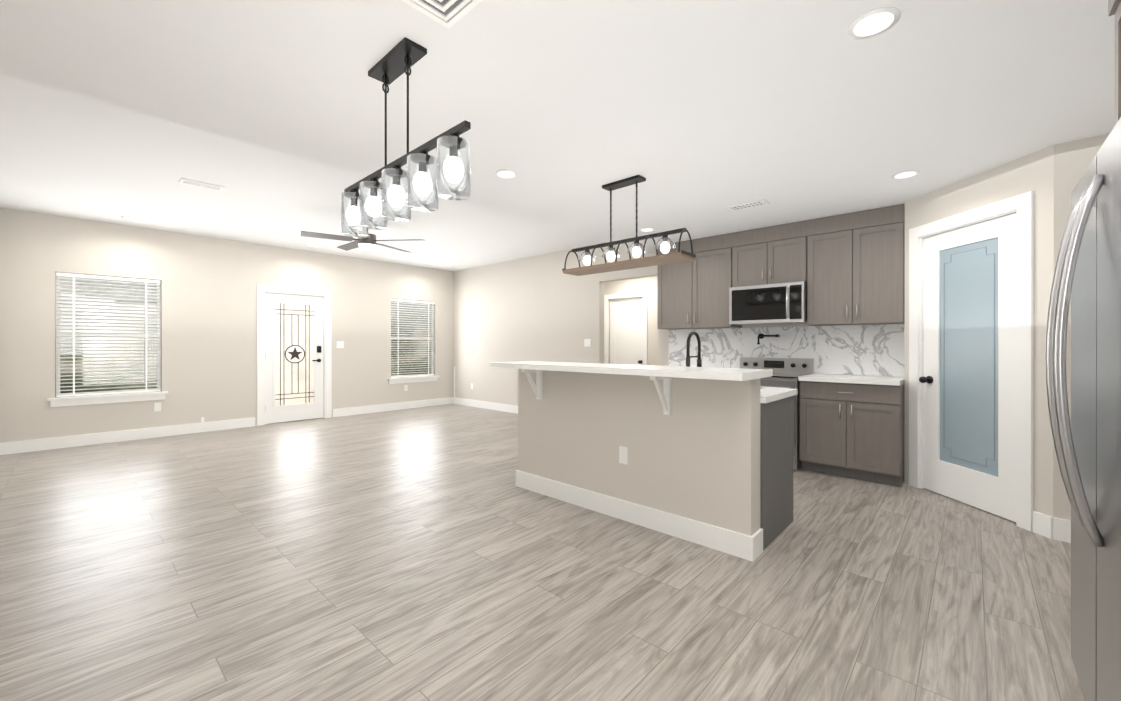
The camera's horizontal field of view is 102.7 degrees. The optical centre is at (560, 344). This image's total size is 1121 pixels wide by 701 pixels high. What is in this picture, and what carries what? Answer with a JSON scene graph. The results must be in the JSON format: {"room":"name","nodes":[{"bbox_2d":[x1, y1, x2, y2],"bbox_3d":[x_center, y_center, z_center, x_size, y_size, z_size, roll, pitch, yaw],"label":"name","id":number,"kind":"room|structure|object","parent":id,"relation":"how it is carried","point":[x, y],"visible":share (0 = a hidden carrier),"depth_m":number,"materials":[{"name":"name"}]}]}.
{"room":"kitchen","nodes":[
{"label":"kitchen","id":0,"kind":"room"},
{"bbox_2d":[0,208,452,442],"bbox_3d":[-4.225,-0.152,7.204,0.120,2.740,6.030,0,0,43],"label":"wall","id":1,"kind":"structure","parent":0,"point":[208,329],"depth_m":6.20,"materials":[{"name":"paint"}]},
{"bbox_2d":[47,391,167,406],"bbox_3d":[-5.615,0.672,5.610,0.117,0.103,1.060,0,0,43],"label":"trim","id":2,"kind":"structure","parent":1,"relation":"attached to","point":[86,400],"depth_m":5.55,"materials":[{"name":"white wood"}]},
{"bbox_2d":[0,417,254,454],"bbox_3d":[-5.387,1.151,5.841,0.016,0.135,2.390,0,0,43],"label":"baseboard","id":3,"kind":"structure","parent":1,"relation":"attached to","point":[23,446],"depth_m":5.63,"materials":[{"name":"white wood"}]},
{"bbox_2d":[154,402,160,411],"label":"outlet","id":4,"kind":"object","parent":1,"relation":"attached to","point":[157,406],"depth_m":5.92,"materials":[{"name":"white plastic"}]},
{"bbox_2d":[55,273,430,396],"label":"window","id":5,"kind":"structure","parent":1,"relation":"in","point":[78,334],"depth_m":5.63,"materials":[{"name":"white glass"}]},
{"bbox_2d":[56,272,159,396],"bbox_3d":[-5.635,-0.120,5.627,0.052,1.470,0.916,0,0,43],"label":"window blinds","id":6,"kind":"object","parent":5,"relation":"attached to","point":[145,281],"visible":1,"depth_m":5.59,"materials":[{"name":"white plastic"}]},
{"bbox_2d":[265,293,322,423],"bbox_3d":[-4.229,0.206,7.152,0.105,2.008,0.846,0,0,43],"label":"front door","id":7,"kind":"structure","parent":1,"relation":"in","point":[293,357],"depth_m":7.15,"materials":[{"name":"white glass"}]},
{"bbox_2d":[257,284,331,425],"bbox_3d":[-4.244,0.155,7.168,0.138,2.125,1.060,0,0,43],"label":"door frame","id":8,"kind":"structure","parent":1,"relation":"attached to","point":[262,290],"depth_m":7.11,"materials":[{"name":"white wood"}]},
{"bbox_2d":[336,341,343,347],"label":"light switch","id":9,"kind":"object","parent":1,"relation":"attached to","point":[340,344],"depth_m":7.62,"materials":[{"name":"white plastic"}]},
{"bbox_2d":[333,397,451,416],"bbox_3d":[-3.031,1.149,8.403,0.016,0.135,2.350,0,0,43],"label":"baseboard","id":10,"kind":"structure","parent":1,"relation":"attached to","point":[340,412],"depth_m":8.26,"materials":[{"name":"white wood"}]},
{"bbox_2d":[391,301,433,376],"bbox_3d":[-2.885,-0.124,8.695,0.045,1.472,0.932,0,0,43],"label":"window","id":11,"kind":"structure","parent":1,"relation":"in","point":[432,346],"depth_m":8.76,"materials":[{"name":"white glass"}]},
{"bbox_2d":[391,299,434,377],"bbox_3d":[-2.847,-0.122,8.660,0.052,1.470,0.916,0,0,43],"label":"window blinds","id":12,"kind":"object","parent":11,"relation":"attached to","point":[398,327],"visible":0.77,"depth_m":8.63,"materials":[{"name":"white plastic"}]},
{"bbox_2d":[388,376,439,383],"bbox_3d":[-2.826,0.670,8.643,0.117,0.103,1.060,0,0,43],"label":"trim","id":13,"kind":"structure","parent":1,"relation":"attached to","point":[411,379],"depth_m":8.58,"materials":[{"name":"white wood"}]},
{"bbox_2d":[0,74,602,270],"bbox_3d":[-2.573,-1.581,5.602,4.720,0.120,6.150,0,0,43],"label":"ceiling","id":14,"kind":"structure","parent":0,"point":[64,154],"depth_m":4.41,"materials":[{"name":"paint"}]},
{"bbox_2d":[121,216,139,219],"bbox_3d":[-5.150,-1.517,5.370,0.170,0.007,0.170,0,0,43],"label":"recessed light","id":15,"kind":"object","parent":14,"relation":"in","point":[129,218],"visible":0.92,"depth_m":5.37,"materials":[{"name":"white plastic"}]},
{"bbox_2d":[179,178,224,190],"bbox_3d":[-3.389,-1.513,4.241,0.150,0.011,0.320,0,0,43],"label":"ceiling vent","id":16,"kind":"object","parent":14,"relation":"in","point":[201,184],"visible":1,"depth_m":4.22,"materials":[{"name":"white metal"}]},
{"bbox_2d":[301,215,424,252],"bbox_3d":[-2.321,-1.328,5.330,1.282,0.384,1.333,0,0,43],"label":"ceiling fan","id":17,"kind":"object","parent":14,"relation":"hanging from","point":[368,241],"visible":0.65,"depth_m":5.22,"materials":[{"name":"black metal"}]},
{"bbox_2d":[0,404,1084,700],"bbox_3d":[-0.511,1.250,4.470,9.290,0.060,7.270,0,0,43],"label":"floor","id":18,"kind":"structure","parent":0,"point":[426,554],"depth_m":2.27,"materials":[{"name":"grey wood"}]},
{"bbox_2d":[516,363,792,561],"bbox_3d":[0.562,0.704,3.436,2.002,1.035,1.001,0,0,43],"label":"kitchen island","id":19,"kind":"object","parent":18,"relation":"on","point":[702,456],"depth_m":2.94,"materials":[{"name":"paint"}]},
{"bbox_2d":[490,361,772,380],"bbox_3d":[0.338,0.166,3.192,2.070,0.041,0.480,0,0,43],"label":"island countertop","id":20,"kind":"structure","parent":19,"relation":"on","point":[695,373],"depth_m":2.78,"materials":[{"name":"white stone"}]},
{"bbox_2d":[686,331,701,366],"bbox_3d":[0.923,0.104,3.111,0.050,0.396,0.212,0,0,43],"label":"faucet","id":21,"kind":"object","parent":20,"relation":"on","point":[699,360],"visible":0.56,"depth_m":3.09,"materials":[{"name":"black metal"}]},
{"bbox_2d":[766,389,797,404],"bbox_3d":[0.684,0.324,3.560,2.020,0.038,0.650,0,0,43],"label":"island countertop","id":22,"kind":"structure","parent":19,"relation":"on","point":[789,392],"depth_m":2.85,"materials":[{"name":"white stone"}]},
{"bbox_2d":[740,357,813,469],"bbox_3d":[2.165,0.672,4.744,0.752,1.055,0.696,0,0,43],"label":"range","id":23,"kind":"object","parent":18,"relation":"on","point":[787,372],"visible":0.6,"depth_m":4.66,"materials":[{"name":"silver metal"}]},
{"bbox_2d":[800,381,903,486],"bbox_3d":[2.778,0.783,4.265,0.778,0.875,0.631,0,0,43],"label":"base cabinet","id":24,"kind":"object","parent":18,"relation":"on","point":[852,430],"visible":0.94,"depth_m":4.03,"materials":[{"name":"grey wood"}]},
{"bbox_2d":[1046,117,1120,700],"bbox_3d":[1.797,0.321,1.023,0.926,1.805,0.900,0,0,43],"label":"fridge","id":25,"kind":"object","parent":18,"relation":"on","point":[1087,280],"visible":1,"depth_m":1.25,"materials":[{"name":"silver metal"}]},
{"bbox_2d":[1108,0,1120,126],"bbox_3d":[1.871,-0.015,0.968,0.796,2.477,0.940,0,0,43],"label":"tall cabinet","id":26,"kind":"object","parent":18,"relation":"on","point":[1114,7],"visible":0.64,"depth_m":1.50,"materials":[{"name":"beige paint"}]},
{"bbox_3d":[1.576,0.782,5.370,0.944,0.875,0.631,0,0,43],"label":"base cabinet","id":27,"kind":"object","parent":18,"relation":"on","visible":0},
{"bbox_2d":[798,374,903,385],"bbox_3d":[2.145,0.324,4.851,2.504,0.038,0.625,0,0,43],"label":"countertop","id":28,"kind":"structure","parent":27,"relation":"on","point":[875,380],"depth_m":4.09,"materials":[{"name":"white stone"}]},
{"bbox_2d":[0,0,1114,252],"bbox_3d":[0.847,-1.448,2.458,4.570,0.380,6.150,0,0,43],"label":"ceiling","id":29,"kind":"structure","parent":0,"point":[700,116],"depth_m":2.20,"materials":[{"name":"paint"}]},
{"bbox_2d":[341,37,470,236],"bbox_3d":[-0.726,-0.910,1.982,1.060,0.694,0.124,0,0,43],"label":"pendant lights","id":30,"kind":"object","parent":29,"relation":"hanging from","point":[402,56],"visible":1,"depth_m":1.91,"materials":[{"name":"clear glass"}]},
{"bbox_2d":[402,0,482,28],"bbox_3d":[-0.427,-1.251,1.450,0.450,0.011,0.450,0,0,43],"label":"ceiling vent","id":31,"kind":"object","parent":29,"relation":"in","point":[448,14],"visible":0.95,"depth_m":1.66,"materials":[{"name":"white metal"}]},
{"bbox_2d":[495,169,517,178],"bbox_3d":[-0.399,-1.255,3.298,0.170,0.007,0.170,0,0,43],"label":"recessed light","id":32,"kind":"object","parent":29,"relation":"in","point":[506,174],"visible":1,"depth_m":3.29,"materials":[{"name":"white plastic"}]},
{"bbox_2d":[562,175,695,275],"bbox_3d":[0.486,-0.929,3.463,1.088,0.659,0.208,0,0,43],"label":"pendant light","id":33,"kind":"object","parent":29,"relation":"hanging from","point":[665,258],"visible":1,"depth_m":3.39,"materials":[{"name":"black metal"}]},
{"bbox_2d":[640,228,654,231],"bbox_3d":[0.950,-1.256,4.897,0.170,0.007,0.170,0,0,43],"label":"recessed light","id":34,"kind":"object","parent":29,"relation":"in","point":[647,229],"visible":0.98,"depth_m":4.87,"materials":[{"name":"white plastic"}]},
{"bbox_2d":[727,199,769,210],"bbox_3d":[1.687,-1.253,4.030,0.320,0.011,0.150,0,0,43],"label":"ceiling vent","id":35,"kind":"object","parent":29,"relation":"in","point":[752,204],"visible":0.98,"depth_m":4.01,"materials":[{"name":"white metal"}]},
{"bbox_2d":[848,7,900,38],"bbox_3d":[1.223,-1.254,1.752,0.170,0.007,0.170,0,0,43],"label":"recessed light","id":36,"kind":"object","parent":29,"relation":"in","point":[875,22],"visible":1,"depth_m":1.74,"materials":[{"name":"white plastic"}]},
{"bbox_2d":[891,170,919,178],"bbox_3d":[2.545,-1.255,3.308,0.170,0.007,0.170,0,0,43],"label":"recessed light","id":37,"kind":"object","parent":29,"relation":"in","point":[905,174],"visible":0.94,"depth_m":3.29,"materials":[{"name":"white plastic"}]},
{"bbox_2d":[604,276,657,364],"bbox_3d":[1.090,-0.152,7.208,2.140,2.740,1.170,0,0,43],"label":"wall","id":38,"kind":"structure","parent":0,"point":[648,285],"depth_m":7.43,"materials":[{"name":"paint"}]},
{"bbox_2d":[604,291,646,364],"bbox_3d":[1.114,0.162,7.737,0.880,2.110,0.016,0,0,43],"label":"door frame","id":39,"kind":"structure","parent":38,"relation":"attached to","point":[627,295],"depth_m":7.69,"materials":[{"name":"white wood"}]},
{"bbox_2d":[610,297,642,364],"bbox_3d":[1.137,0.199,7.761,0.716,2.020,0.122,0,0,43],"label":"hall door","id":40,"kind":"structure","parent":38,"relation":"in","point":[626,330],"depth_m":7.79,"materials":[{"name":"white wood"}]},
{"bbox_2d":[453,242,892,405],"bbox_3d":[1.150,-0.151,6.276,9.050,2.740,0.120,0,0,43],"label":"wall","id":41,"kind":"structure","parent":0,"point":[542,307],"depth_m":7.81,"materials":[{"name":"paint"}]},
{"bbox_2d":[452,397,517,413],"bbox_3d":[-0.825,1.149,8.001,3.810,0.135,0.016,0,0,43],"label":"baseboard","id":42,"kind":"structure","parent":41,"relation":"attached to","point":[460,401],"depth_m":8.53,"materials":[{"name":"white wood"}]},
{"bbox_2d":[584,339,590,346],"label":"light switch","id":43,"kind":"object","parent":41,"relation":"attached to","point":[587,342],"depth_m":6.86,"materials":[{"name":"white plastic"}]},
{"bbox_2d":[657,234,724,329],"bbox_3d":[1.681,-0.729,5.479,0.950,1.056,0.325,0,0,43],"label":"upper cabinet","id":44,"kind":"object","parent":41,"relation":"attached to","point":[690,294],"depth_m":5.35,"materials":[{"name":"grey wood"}]},
{"bbox_2d":[725,221,804,327],"bbox_3d":[2.311,-0.729,4.901,0.886,1.056,0.325,0,0,43],"label":"upper cabinet","id":45,"kind":"object","parent":41,"relation":"attached to","point":[772,254],"depth_m":4.80,"materials":[{"name":"grey wood"}]},
{"bbox_2d":[729,281,806,324],"bbox_3d":[2.268,-0.433,4.854,0.752,0.405,0.445,0,0,43],"label":"microwave","id":46,"kind":"object","parent":45,"relation":"attached to","point":[778,303],"visible":0.98,"depth_m":4.70,"materials":[{"name":"black glass"}]},
{"bbox_2d":[669,324,904,376],"bbox_3d":[2.354,0.052,5.079,2.504,0.501,0.010,0,0,43],"label":"backsplash","id":47,"kind":"structure","parent":41,"relation":"attached to","point":[873,350],"depth_m":4.77,"materials":[{"name":"stone"}]},
{"bbox_2d":[757,333,779,343],"bbox_3d":[2.277,-0.068,4.964,0.245,0.125,0.261,0,0,43],"label":"pot filler","id":48,"kind":"object","parent":47,"relation":"attached to","point":[761,336],"visible":1,"depth_m":4.92,"materials":[{"name":"black metal"}]},
{"bbox_2d":[805,204,904,325],"bbox_3d":[2.879,-0.728,4.378,0.784,1.056,0.325,0,0,43],"label":"upper cabinet","id":49,"kind":"object","parent":41,"relation":"attached to","point":[849,268],"depth_m":4.24,"materials":[{"name":"grey wood"}]},
{"bbox_2d":[904,134,1108,519],"bbox_3d":[3.470,-0.019,3.274,1.570,2.480,1.160,0,0,43],"label":"wall","id":50,"kind":"structure","parent":0,"point":[1051,176],"depth_m":2.90,"materials":[{"name":"paint"}]},
{"bbox_2d":[919,213,1016,521],"bbox_3d":[3.109,0.155,3.433,0.597,2.116,0.573,0,0,43],"label":"pantry door","id":51,"kind":"structure","parent":50,"relation":"in","point":[967,379],"depth_m":3.39,"materials":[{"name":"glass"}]},
{"bbox_2d":[909,191,1033,530],"bbox_3d":[3.117,0.107,3.424,0.118,2.228,0.976,0,0,-2],"label":"door frame","id":52,"kind":"structure","parent":50,"relation":"attached to","point":[1021,206],"depth_m":3.02,"materials":[{"name":"white wood"}]},
{"bbox_2d":[1033,511,1070,542],"bbox_3d":[3.349,1.154,2.601,0.835,0.135,0.036,0,0,43],"label":"baseboard","id":53,"kind":"structure","parent":50,"relation":"attached to","point":[1050,527],"depth_m":2.82,"materials":[{"name":"white wood"}]}
]}

